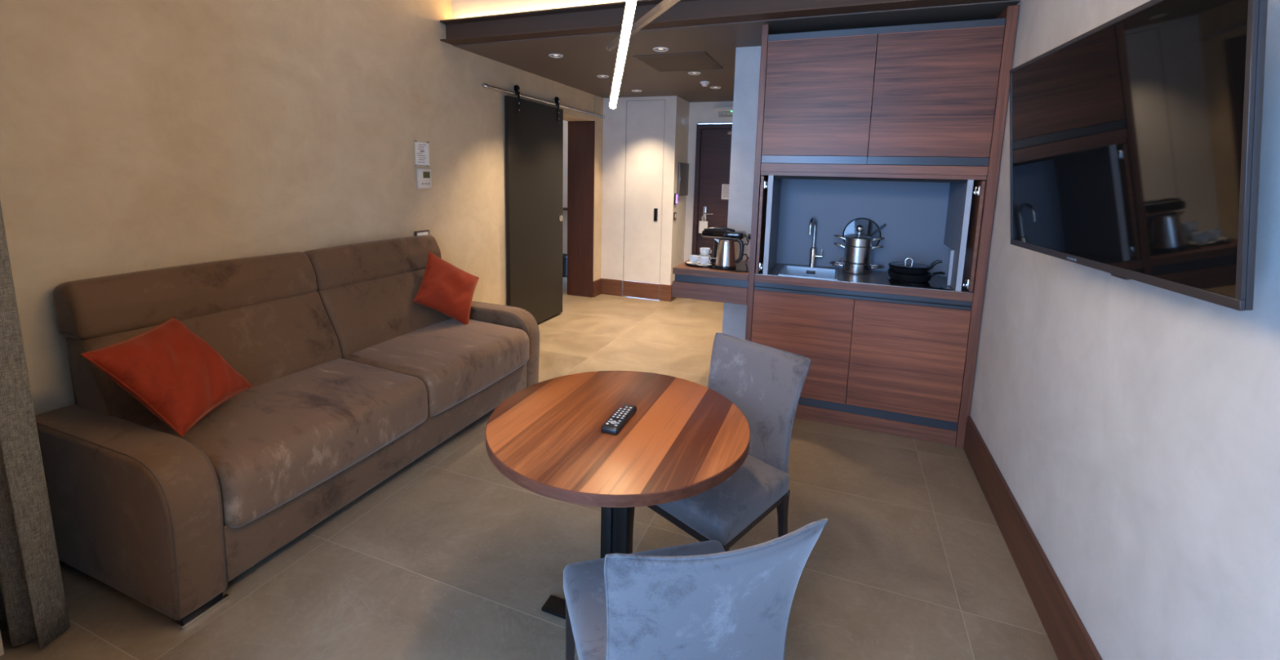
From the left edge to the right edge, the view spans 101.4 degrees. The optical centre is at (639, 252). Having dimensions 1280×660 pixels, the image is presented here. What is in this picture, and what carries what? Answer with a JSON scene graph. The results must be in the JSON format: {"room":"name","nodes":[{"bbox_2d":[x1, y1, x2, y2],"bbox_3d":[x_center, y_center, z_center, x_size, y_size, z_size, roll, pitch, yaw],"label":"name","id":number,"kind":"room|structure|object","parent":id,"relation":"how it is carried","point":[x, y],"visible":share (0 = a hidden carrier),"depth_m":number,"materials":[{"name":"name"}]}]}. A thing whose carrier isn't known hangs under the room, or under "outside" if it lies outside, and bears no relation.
{"room":"living room","nodes":[
{"label":"living room","id":0,"kind":"room"},
{"bbox_2d":[0,630,4,655],"bbox_3d":[-1.952,-0.308,0.571,1.490,3.350,1.535,5,9,21],"label":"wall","id":1,"kind":"structure","parent":0,"point":[2,651],"depth_m":1.60,"materials":[{"name":"paint"}]},
{"bbox_2d":[0,0,603,414],"bbox_3d":[-1.751,-0.748,3.630,0.350,3.350,7.750,5,9,21],"label":"wall","id":2,"kind":"structure","parent":0,"point":[135,135],"depth_m":2.56,"materials":[{"name":"paint"}]},
{"bbox_2d":[413,229,429,235],"bbox_3d":[-1.559,-0.114,3.750,0.015,0.084,0.136,5,9,21],"label":"wall socket","id":3,"kind":"object","parent":2,"relation":"attached to","point":[421,232],"visible":0.44,"depth_m":3.74,"materials":[{"name":"white plastic"}]},
{"bbox_2d":[413,140,430,166],"bbox_3d":[-1.536,-0.695,3.695,0.012,0.180,0.132,5,9,21],"label":"sign","id":4,"kind":"object","parent":2,"relation":"attached to","point":[421,149],"visible":1,"depth_m":3.69,"materials":[{"name":"white paper"}]},
{"bbox_2d":[416,168,431,188],"bbox_3d":[-1.532,-0.523,3.725,0.024,0.140,0.124,5,9,21],"label":"thermostat","id":5,"kind":"object","parent":2,"relation":"attached to","point":[424,175],"visible":1,"depth_m":3.71,"materials":[{"name":"beige plastic"}]},
{"bbox_2d":[481,83,604,323],"bbox_3d":[-0.878,-0.451,5.413,0.070,2.246,2.300,5,9,21],"label":"sliding door","id":6,"kind":"structure","parent":2,"relation":"in","point":[534,131],"depth_m":5.01,"materials":[{"name":"black paint"}]},
{"bbox_2d":[567,120,595,297],"bbox_3d":[-0.725,-0.510,6.400,0.354,2.130,0.020,5,9,21],"label":"door","id":7,"kind":"structure","parent":2,"relation":"attached to","point":[581,134],"depth_m":6.38,"materials":[{"name":"brown wood"}]},
{"bbox_2d":[593,278,601,297],"bbox_3d":[-0.536,0.443,6.583,0.018,0.200,0.210,5,9,21],"label":"baseboard","id":8,"kind":"object","parent":2,"relation":"attached to","point":[597,283],"visible":1,"depth_m":6.57,"materials":[{"name":"brown wood"}]},
{"bbox_2d":[0,276,1057,659],"bbox_3d":[-0.919,0.989,3.815,6.150,0.100,8.250,5,9,21],"label":"floor","id":9,"kind":"structure","parent":0,"point":[446,557],"depth_m":2.05,"materials":[{"name":"tile"}]},
{"bbox_2d":[35,235,539,630],"bbox_3d":[-1.479,0.540,2.776,0.931,1.060,2.180,5,9,21],"label":"sofa","id":10,"kind":"object","parent":9,"relation":"on","point":[354,380],"visible":0.87,"depth_m":2.17,"materials":[{"name":"brown fabric"}]},
{"bbox_2d":[80,316,253,436],"bbox_3d":[-1.761,0.455,1.994,0.282,0.326,0.420,0,8,-8],"label":"cushion","id":11,"kind":"object","parent":10,"relation":"on","point":[175,374],"visible":1,"depth_m":1.90,"materials":[{"name":"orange fabric"}]},
{"bbox_2d":[66,291,342,425],"bbox_3d":[-1.900,0.457,2.417,0.302,0.404,0.955,5,9,21],"label":"cushion","id":12,"kind":"object","parent":10,"relation":"on","point":[266,340],"depth_m":2.41,"materials":[{"name":"brown fabric"}]},
{"bbox_2d":[146,358,427,527],"bbox_3d":[-1.559,0.764,2.342,0.742,0.282,0.933,5,9,21],"label":"seat cushion","id":13,"kind":"object","parent":10,"relation":"on","point":[280,439],"depth_m":2.15,"materials":[{"name":"brown fabric"}]},
{"bbox_2d":[315,268,452,359],"bbox_3d":[-1.558,0.337,3.301,0.302,0.404,0.944,5,9,21],"label":"cushion","id":14,"kind":"object","parent":10,"relation":"on","point":[365,313],"depth_m":3.08,"materials":[{"name":"brown fabric"}]},
{"bbox_2d":[343,317,528,416],"bbox_3d":[-1.226,0.647,3.201,0.742,0.282,0.918,5,9,21],"label":"seat cushion","id":15,"kind":"object","parent":10,"relation":"on","point":[456,362],"depth_m":3.02,"materials":[{"name":"brown fabric"}]},
{"bbox_2d":[413,251,479,324],"bbox_3d":[-1.279,0.242,3.497,0.515,0.489,0.250,-5,11,-38],"label":"cushion","id":16,"kind":"object","parent":10,"relation":"on","point":[446,288],"visible":1,"depth_m":3.44,"materials":[{"name":"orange fabric"}]},
{"bbox_2d":[562,253,567,276],"bbox_3d":[-1.150,0.183,7.799,0.254,0.335,0.254,5,9,21],"label":"waste bin","id":17,"kind":"object","parent":9,"relation":"on","point":[564,255],"visible":0.32,"depth_m":7.69,"materials":[{"name":"black plastic"}]},
{"bbox_2d":[485,370,750,618],"bbox_3d":[-0.074,0.888,1.698,0.806,0.750,0.806,5,9,21],"label":"round table","id":18,"kind":"object","parent":9,"relation":"on","point":[683,438],"visible":0.76,"depth_m":1.53,"materials":[{"name":"brown wood"}]},
{"bbox_2d":[600,403,636,434],"bbox_3d":[-0.063,0.510,1.616,0.053,0.021,0.176,4,9,19],"label":"remote control","id":19,"kind":"object","parent":18,"relation":"on","point":[615,422],"visible":1,"depth_m":1.59,"materials":[{"name":"black plastic"}]},
{"bbox_2d":[563,517,827,659],"bbox_3d":[0.079,0.900,1.215,0.454,0.873,0.539,-1,9,-15],"label":"dining chair","id":20,"kind":"object","parent":9,"relation":"on","point":[700,600],"visible":1,"depth_m":0.97,"materials":[{"name":"grey fabric"}]},
{"bbox_2d":[633,332,811,551],"bbox_3d":[0.285,0.803,1.913,0.539,0.873,0.454,-6,11,-43],"label":"dining chair","id":21,"kind":"object","parent":9,"relation":"on","point":[766,383],"visible":0.62,"depth_m":1.88,"materials":[{"name":"grey fabric"}]},
{"bbox_2d":[745,4,1019,448],"bbox_3d":[1.401,-0.150,3.326,1.285,2.405,0.584,5,9,21],"label":"surround","id":22,"kind":"object","parent":9,"relation":"on","point":[926,428],"visible":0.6,"depth_m":3.02,"materials":[{"name":"brown wood"}]},
{"bbox_2d":[755,176,768,273],"bbox_3d":[0.850,-0.200,3.501,0.044,0.608,0.504,5,9,21],"label":"pocket door","id":23,"kind":"structure","parent":22,"relation":"attached to","point":[764,180],"depth_m":3.31,"materials":[{"name":"brown wood"}]},
{"bbox_2d":[751,288,853,404],"bbox_3d":[1.091,0.549,3.525,0.592,0.658,0.545,5,9,21],"label":"base cabinet","id":24,"kind":"object","parent":22,"relation":"in","point":[818,328],"visible":0.75,"depth_m":3.24,"materials":[{"name":"brown laminate"}]},
{"bbox_2d":[761,34,877,164],"bbox_3d":[1.128,-0.914,3.311,0.596,0.712,0.545,5,9,21],"label":"upper cabinet","id":25,"kind":"object","parent":22,"relation":"attached to","point":[819,91],"visible":1,"depth_m":3.05,"materials":[{"name":"brown laminate"}]},
{"bbox_2d":[754,262,973,301],"bbox_3d":[1.382,0.169,3.361,1.196,0.050,0.550,5,9,21],"label":"countertop","id":26,"kind":"structure","parent":22,"relation":"on","point":[877,282],"depth_m":3.16,"materials":[{"name":"grey stone"}]},
{"bbox_2d":[778,265,837,279],"bbox_3d":[1.107,0.198,3.445,0.349,0.144,0.397,5,9,21],"label":"sink","id":27,"kind":"object","parent":26,"relation":"in","point":[790,270],"visible":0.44,"depth_m":3.59,"materials":[{"name":"silver metal"}]},
{"bbox_2d":[808,217,822,266],"bbox_3d":[1.197,-0.066,3.571,0.089,0.350,0.148,5,9,25],"label":"tap","id":28,"kind":"object","parent":26,"relation":"on","point":[813,255],"visible":1,"depth_m":3.61,"materials":[{"name":"silver metal"}]},
{"bbox_2d":[829,260,884,274],"bbox_3d":[1.429,0.098,3.460,0.336,0.070,0.182,5,9,21],"label":"stock pot","id":29,"kind":"object","parent":26,"relation":"on","point":[849,268],"visible":0.84,"depth_m":3.39,"materials":[{"name":"silver metal"}]},
{"bbox_2d":[833,242,884,263],"bbox_3d":[1.431,0.004,3.446,0.309,0.119,0.172,5,9,21],"label":"pot","id":30,"kind":"object","parent":29,"relation":"on","point":[855,255],"visible":0.83,"depth_m":3.38,"materials":[{"name":"silver metal"}]},
{"bbox_2d":[833,234,884,247],"bbox_3d":[1.433,-0.077,3.434,0.309,0.063,0.174,5,9,21],"label":"pot","id":31,"kind":"object","parent":30,"relation":"on","point":[862,242],"visible":0.85,"depth_m":3.37,"materials":[{"name":"silver metal"}]},
{"bbox_2d":[844,224,873,239],"bbox_3d":[1.435,-0.141,3.425,0.176,0.084,0.176,5,9,21],"label":"lid","id":32,"kind":"object","parent":31,"relation":"on","point":[859,228],"visible":1,"depth_m":3.40,"materials":[{"name":"silver metal"}]},
{"bbox_2d":[829,223,886,267],"bbox_3d":[1.464,-0.041,3.533,0.338,0.327,0.028,5,9,21],"label":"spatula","id":33,"kind":"object","parent":26,"relation":"on","point":[884,224],"visible":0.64,"depth_m":3.47,"materials":[{"name":"black plastic"}]},
{"bbox_2d":[884,271,950,289],"bbox_3d":[1.699,0.170,3.240,0.310,0.006,0.470,5,9,21],"label":"cooktop","id":34,"kind":"object","parent":26,"relation":"in","point":[935,282],"visible":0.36,"depth_m":3.10,"materials":[{"name":"black glass"}]},
{"bbox_2d":[887,268,945,282],"bbox_3d":[1.677,0.137,3.235,0.296,0.059,0.254,-3,10,-29],"label":"frying pan","id":35,"kind":"object","parent":34,"relation":"on","point":[925,277],"visible":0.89,"depth_m":3.14,"materials":[{"name":"black metal"}]},
{"bbox_2d":[888,259,942,274],"bbox_3d":[1.657,0.076,3.203,0.226,0.090,0.261,-2,9,-19],"label":"frying pan","id":36,"kind":"object","parent":35,"relation":"on","point":[898,269],"visible":0.79,"depth_m":3.13,"materials":[{"name":"black metal"}]},
{"bbox_2d":[888,257,928,268],"bbox_3d":[1.651,0.056,3.216,0.224,0.052,0.224,5,9,21],"label":"lid","id":37,"kind":"object","parent":36,"relation":"on","point":[903,264],"visible":1,"depth_m":3.19,"materials":[{"name":"black metal"}]},
{"bbox_2d":[762,175,973,291],"bbox_3d":[1.405,-0.159,3.314,1.130,0.619,0.535,5,9,21],"label":"backsplash","id":38,"kind":"structure","parent":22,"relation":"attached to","point":[926,220],"depth_m":3.47,"materials":[{"name":"blue laminate"}]},
{"bbox_2d":[842,217,880,249],"bbox_3d":[1.494,-0.114,3.532,0.239,0.238,0.027,4,9,18],"label":"lid","id":39,"kind":"object","parent":38,"relation":"attached to","point":[850,228],"visible":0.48,"depth_m":3.52,"materials":[{"name":"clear glass"}]},
{"bbox_2d":[845,298,970,422],"bbox_3d":[1.649,0.594,3.315,0.600,0.658,0.545,5,9,21],"label":"base cabinet","id":40,"kind":"object","parent":22,"relation":"in","point":[905,358],"visible":0.94,"depth_m":3.06,"materials":[{"name":"brown laminate"}]},
{"bbox_2d":[866,25,1004,165],"bbox_3d":[1.687,-0.870,3.101,0.596,0.712,0.545,5,9,21],"label":"upper cabinet","id":41,"kind":"object","parent":22,"relation":"attached to","point":[934,97],"visible":0.97,"depth_m":2.84,"materials":[{"name":"brown laminate"}]},
{"bbox_2d":[961,181,985,291],"bbox_3d":[1.919,-0.115,3.098,0.044,0.608,0.504,5,9,21],"label":"pocket door","id":42,"kind":"structure","parent":22,"relation":"attached to","point":[978,191],"depth_m":2.90,"materials":[{"name":"brown wood"}]},
{"bbox_2d":[451,0,626,18],"bbox_3d":[0.298,-1.930,3.254,3.565,0.805,0.100,5,9,21],"label":"wall","id":43,"kind":"structure","parent":0,"point":[460,8],"depth_m":3.71,"materials":[{"name":"white paint"}]},
{"bbox_2d":[440,0,1010,44],"bbox_3d":[0.245,-1.472,3.207,3.561,0.140,0.130,5,9,21],"label":"steel beam","id":44,"kind":"structure","parent":43,"relation":"attached to","point":[606,17],"depth_m":3.27,"materials":[{"name":"brown"}]},
{"bbox_2d":[562,120,568,253],"bbox_3d":[-1.873,-0.823,6.721,2.060,2.600,2.900,5,9,21],"label":"wall","id":45,"kind":"structure","parent":0,"point":[565,122],"depth_m":7.87,"materials":[{"name":"white paint"}]},
{"bbox_2d":[600,95,679,284],"bbox_3d":[-0.018,-0.647,6.432,0.930,2.425,0.120,5,9,21],"label":"wardrobe","id":46,"kind":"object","parent":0,"point":[614,140],"depth_m":6.37,"materials":[{"name":"white paint"}]},
{"bbox_2d":[601,278,671,301],"bbox_3d":[-0.063,0.463,6.526,0.945,0.200,0.018,5,9,21],"label":"baseboard","id":47,"kind":"structure","parent":46,"relation":"attached to","point":[609,286],"depth_m":6.59,"materials":[{"name":"brown wood"}]},
{"bbox_2d":[622,99,665,299],"bbox_3d":[0.041,-0.617,6.356,0.491,2.383,0.046,5,9,21],"label":"door","id":48,"kind":"structure","parent":46,"relation":"in","point":[645,119],"depth_m":6.34,"materials":[{"name":"white paint"}]},
{"bbox_2d":[673,97,689,279],"bbox_3d":[0.496,-0.649,6.532,0.040,2.425,0.435,5,9,21],"label":"wall","id":49,"kind":"structure","parent":0,"point":[684,105],"depth_m":6.49,"materials":[{"name":"white paint"}]},
{"bbox_2d":[673,212,676,219],"bbox_3d":[0.423,-0.437,6.300,0.015,0.090,0.090,5,9,21],"label":"light switch","id":50,"kind":"object","parent":49,"relation":"attached to","point":[674,213],"visible":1,"depth_m":6.28,"materials":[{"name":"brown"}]},
{"bbox_2d":[674,193,677,204],"bbox_3d":[0.430,-0.639,6.265,0.024,0.130,0.080,5,9,21],"label":"card reader","id":51,"kind":"object","parent":49,"relation":"attached to","point":[675,194],"visible":1,"depth_m":6.23,"materials":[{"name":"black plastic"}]},
{"bbox_2d":[676,162,688,195],"bbox_3d":[0.533,-0.899,6.471,0.033,0.400,0.380,5,9,21],"label":"cover","id":52,"kind":"object","parent":49,"relation":"attached to","point":[682,168],"visible":0.92,"depth_m":6.41,"materials":[{"name":"grey metal"}]},
{"bbox_2d":[684,101,733,261],"bbox_3d":[1.836,-0.590,6.354,2.675,2.425,0.180,5,9,21],"label":"wall","id":53,"kind":"structure","parent":0,"point":[700,113],"depth_m":6.59,"materials":[{"name":"white paint"}]},
{"bbox_2d":[691,124,732,255],"bbox_3d":[1.125,-0.501,6.560,0.925,2.155,0.131,5,9,21],"label":"door","id":54,"kind":"structure","parent":53,"relation":"in","point":[713,141],"depth_m":6.60,"materials":[{"name":"brown wood"}]},
{"bbox_2d":[698,214,707,233],"bbox_3d":[0.803,-0.361,6.640,0.110,0.240,0.010,5,9,21],"label":"hanger","id":55,"kind":"object","parent":54,"relation":"hanging from","point":[702,224],"visible":0.96,"depth_m":6.64,"materials":[{"name":"white paper"}]},
{"bbox_2d":[721,183,728,199],"bbox_3d":[1.108,-0.754,6.541,0.180,0.190,0.004,5,9,21],"label":"notice sheet","id":56,"kind":"object","parent":54,"relation":"attached to","point":[725,188],"visible":0.63,"depth_m":6.55,"materials":[{"name":"white paper"}]},
{"bbox_2d":[713,106,733,116],"bbox_3d":[1.058,-1.712,6.378,0.320,0.120,0.050,5,9,21],"label":"emergency light","id":57,"kind":"object","parent":53,"relation":"attached to","point":[724,111],"visible":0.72,"depth_m":6.37,"materials":[{"name":"beige plastic"}]},
{"bbox_2d":[718,111,733,116],"bbox_3d":[1.079,-1.683,6.383,0.240,0.063,0.028,5,9,21],"label":"diffuser","id":58,"kind":"object","parent":57,"relation":"attached to","point":[722,113],"depth_m":6.38,"materials":[{"name":"white"}]},
{"bbox_2d":[453,0,1021,102],"bbox_3d":[0.865,-1.681,4.846,3.940,0.120,3.390,5,9,21],"label":"ceiling","id":59,"kind":"structure","parent":0,"point":[585,57],"depth_m":3.88,"materials":[{"name":"brown paint"}]},
{"bbox_2d":[548,53,563,57],"bbox_3d":[-0.662,-1.548,4.133,0.116,0.008,0.116,5,9,21],"label":"recessed light","id":60,"kind":"object","parent":59,"relation":"in","point":[553,55],"visible":1,"depth_m":4.14,"materials":[{"name":"white metal"}]},
{"bbox_2d":[596,75,608,78],"bbox_3d":[-0.350,-1.660,4.952,0.116,0.008,0.116,5,9,21],"label":"recessed light","id":61,"kind":"object","parent":59,"relation":"in","point":[597,76],"visible":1,"depth_m":4.95,"materials":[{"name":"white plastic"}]},
{"bbox_2d":[631,89,641,92],"bbox_3d":[-0.035,-1.767,5.741,0.116,0.008,0.116,5,9,21],"label":"recessed light","id":62,"kind":"object","parent":59,"relation":"in","point":[633,91],"visible":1,"depth_m":5.75,"materials":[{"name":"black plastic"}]},
{"bbox_2d":[653,47,668,52],"bbox_3d":[0.152,-1.486,3.842,0.116,0.008,0.116,5,9,21],"label":"recessed light","id":63,"kind":"object","parent":59,"relation":"in","point":[655,49],"visible":1,"depth_m":3.84,"materials":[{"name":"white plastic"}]},
{"bbox_2d":[632,51,723,71],"bbox_3d":[0.325,-1.547,4.279,0.580,0.007,0.620,5,9,21],"label":"ceiling panel","id":64,"kind":"object","parent":59,"relation":"in","point":[690,61],"visible":1,"depth_m":4.24,"materials":[{"name":"brown"}]},
{"bbox_2d":[688,71,701,75],"bbox_3d":[0.487,-1.602,4.696,0.116,0.008,0.116,5,9,21],"label":"recessed light","id":65,"kind":"object","parent":59,"relation":"in","point":[690,73],"visible":1,"depth_m":4.69,"materials":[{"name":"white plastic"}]},
{"bbox_2d":[699,80,709,86],"bbox_3d":[0.632,-1.642,5.117,0.094,0.045,0.094,5,9,21],"label":"smoke detector","id":66,"kind":"object","parent":59,"relation":"attached to","point":[704,83],"visible":1,"depth_m":5.09,"materials":[{"name":"white plastic"}]},
{"bbox_2d":[710,86,720,88],"bbox_3d":[0.781,-1.700,5.418,0.116,0.008,0.116,5,9,21],"label":"recessed light","id":67,"kind":"object","parent":59,"relation":"in","point":[711,87],"visible":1,"depth_m":5.42,"materials":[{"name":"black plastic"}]},
{"bbox_2d":[722,46,760,339],"bbox_3d":[1.855,-0.372,4.863,1.560,2.425,2.620,5,9,21],"label":"wall","id":68,"kind":"structure","parent":0,"point":[747,67],"depth_m":3.83,"materials":[{"name":"grey paint"}]},
{"bbox_2d":[671,258,749,304],"bbox_3d":[0.557,0.181,3.705,0.503,0.200,0.588,5,9,21],"label":"shelf unit","id":69,"kind":"object","parent":68,"relation":"attached to","point":[704,283],"visible":0.74,"depth_m":3.44,"materials":[{"name":"brown wood"}]},
{"bbox_2d":[684,262,714,266],"bbox_3d":[0.410,0.082,3.625,0.202,0.012,0.202,5,9,21],"label":"round tray","id":70,"kind":"object","parent":69,"relation":"on","point":[686,263],"visible":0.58,"depth_m":3.56,"materials":[{"name":"black"}]},
{"bbox_2d":[686,261,700,265],"bbox_3d":[0.372,0.076,3.628,0.104,0.013,0.104,5,9,21],"label":"saucer","id":71,"kind":"object","parent":70,"relation":"on","point":[687,262],"visible":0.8,"depth_m":3.63,"materials":[{"name":"white ceramic"}]},
{"bbox_2d":[688,254,699,262],"bbox_3d":[0.373,0.046,3.623,0.075,0.048,0.074,8,11,38],"label":"cup","id":72,"kind":"object","parent":71,"relation":"on","point":[692,258],"visible":0.8,"depth_m":3.60,"materials":[{"name":"white ceramic"}]},
{"bbox_2d":[696,262,711,266],"bbox_3d":[0.434,0.087,3.568,0.104,0.013,0.104,5,9,21],"label":"saucer","id":73,"kind":"object","parent":70,"relation":"on","point":[698,264],"visible":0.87,"depth_m":3.58,"materials":[{"name":"white ceramic"}]},
{"bbox_2d":[698,256,710,264],"bbox_3d":[0.435,0.056,3.563,0.074,0.048,0.075,1,8,-3],"label":"cup","id":74,"kind":"object","parent":73,"relation":"on","point":[703,260],"visible":1,"depth_m":3.54,"materials":[{"name":"white ceramic"}]},
{"bbox_3d":[0.451,0.073,3.665,0.104,0.013,0.104,5,9,21],"label":"saucer","id":75,"kind":"object","parent":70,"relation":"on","visible":0},
{"bbox_3d":[0.454,0.043,3.660,0.080,0.048,0.074,5,9,21],"label":"cup","id":76,"kind":"object","parent":75,"relation":"on","visible":0},
{"bbox_2d":[699,247,711,255],"bbox_3d":[0.455,-0.005,3.653,0.079,0.048,0.074,5,9,21],"label":"cup","id":77,"kind":"object","parent":76,"relation":"on","point":[704,251],"visible":1,"depth_m":3.63,"materials":[{"name":"white ceramic"}]},
{"bbox_2d":[708,260,749,271],"bbox_3d":[0.655,0.089,3.637,0.260,0.006,0.425,5,9,21],"label":"mat","id":78,"kind":"object","parent":69,"relation":"on","point":[742,266],"visible":0.42,"depth_m":3.53,"materials":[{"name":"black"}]},
{"bbox_2d":[702,226,746,262],"bbox_3d":[0.600,-0.060,3.757,0.290,0.251,0.180,5,9,21],"label":"coffee machine","id":79,"kind":"object","parent":78,"relation":"on","point":[712,232],"visible":0.41,"depth_m":3.69,"materials":[{"name":"black plastic"}]},
{"bbox_2d":[714,237,743,269],"bbox_3d":[0.587,0.000,3.505,0.164,0.205,0.153,-2,9,-20],"label":"electric kettle","id":80,"kind":"object","parent":78,"relation":"on","point":[726,256],"visible":1,"depth_m":3.46,"materials":[{"name":"silver metal"}]},
{"bbox_2d":[743,233,751,262],"bbox_3d":[0.771,-0.033,3.767,0.056,0.196,0.267,5,9,21],"label":"power cable","id":81,"kind":"object","parent":78,"relation":"on","point":[748,235],"visible":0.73,"depth_m":3.72,"materials":[{"name":"black plastic"}]},
{"bbox_2d":[867,220,872,235],"bbox_3d":[1.521,-0.042,3.488,0.016,0.340,0.030,-5,10,-38],"label":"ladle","id":82,"kind":"object","parent":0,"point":[870,222],"visible":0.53,"depth_m":3.46,"materials":[{"name":"black plastic"}]},
{"bbox_2d":[969,0,1279,659],"bbox_3d":[1.810,-0.466,2.289,0.150,3.350,7.750,5,9,21],"label":"wall","id":83,"kind":"structure","parent":0,"point":[1133,426],"depth_m":1.35,"materials":[{"name":"grey paint"}]},
{"bbox_2d":[963,415,1102,659],"bbox_3d":[1.111,1.290,1.043,0.018,0.200,4.200,5,9,21],"label":"baseboard","id":84,"kind":"structure","parent":83,"relation":"attached to","point":[1069,638],"depth_m":1.94,"materials":[{"name":"brown wood"}]},
{"bbox_3d":[1.317,-0.308,1.332,0.072,0.320,0.180,5,9,21],"label":"wall bracket","id":85,"kind":"object","parent":83,"relation":"attached to","visible":0},
{"bbox_2d":[1009,0,1267,311],"bbox_3d":[1.214,-0.261,1.375,0.138,0.618,1.015,4,9,15],"label":"television","id":86,"kind":"object","parent":85,"relation":"attached to","point":[1135,139],"visible":1,"depth_m":1.14,"materials":[{"name":"grey glass"}]},
{"bbox_3d":[-0.501,-2.097,1.130,3.940,0.100,4.360,5,9,21],"label":"ceiling","id":87,"kind":"structure","parent":0,"visible":0},
{"bbox_2d":[0,200,70,648],"bbox_3d":[-1.973,-0.431,1.477,0.786,3.308,0.132,5,9,21],"label":"curtain","id":88,"kind":"object","parent":87,"relation":"hanging from","point":[33,605],"visible":1,"depth_m":1.59,"materials":[{"name":"fabric"}]},
{"bbox_2d":[606,0,679,110],"bbox_3d":[0.092,-1.244,1.309,0.232,1.612,1.496,0,8,-8],"label":"pendant light","id":89,"kind":"object","parent":87,"relation":"hanging from","point":[628,30],"visible":1,"depth_m":1.59,"materials":[{"name":"silver metal"}]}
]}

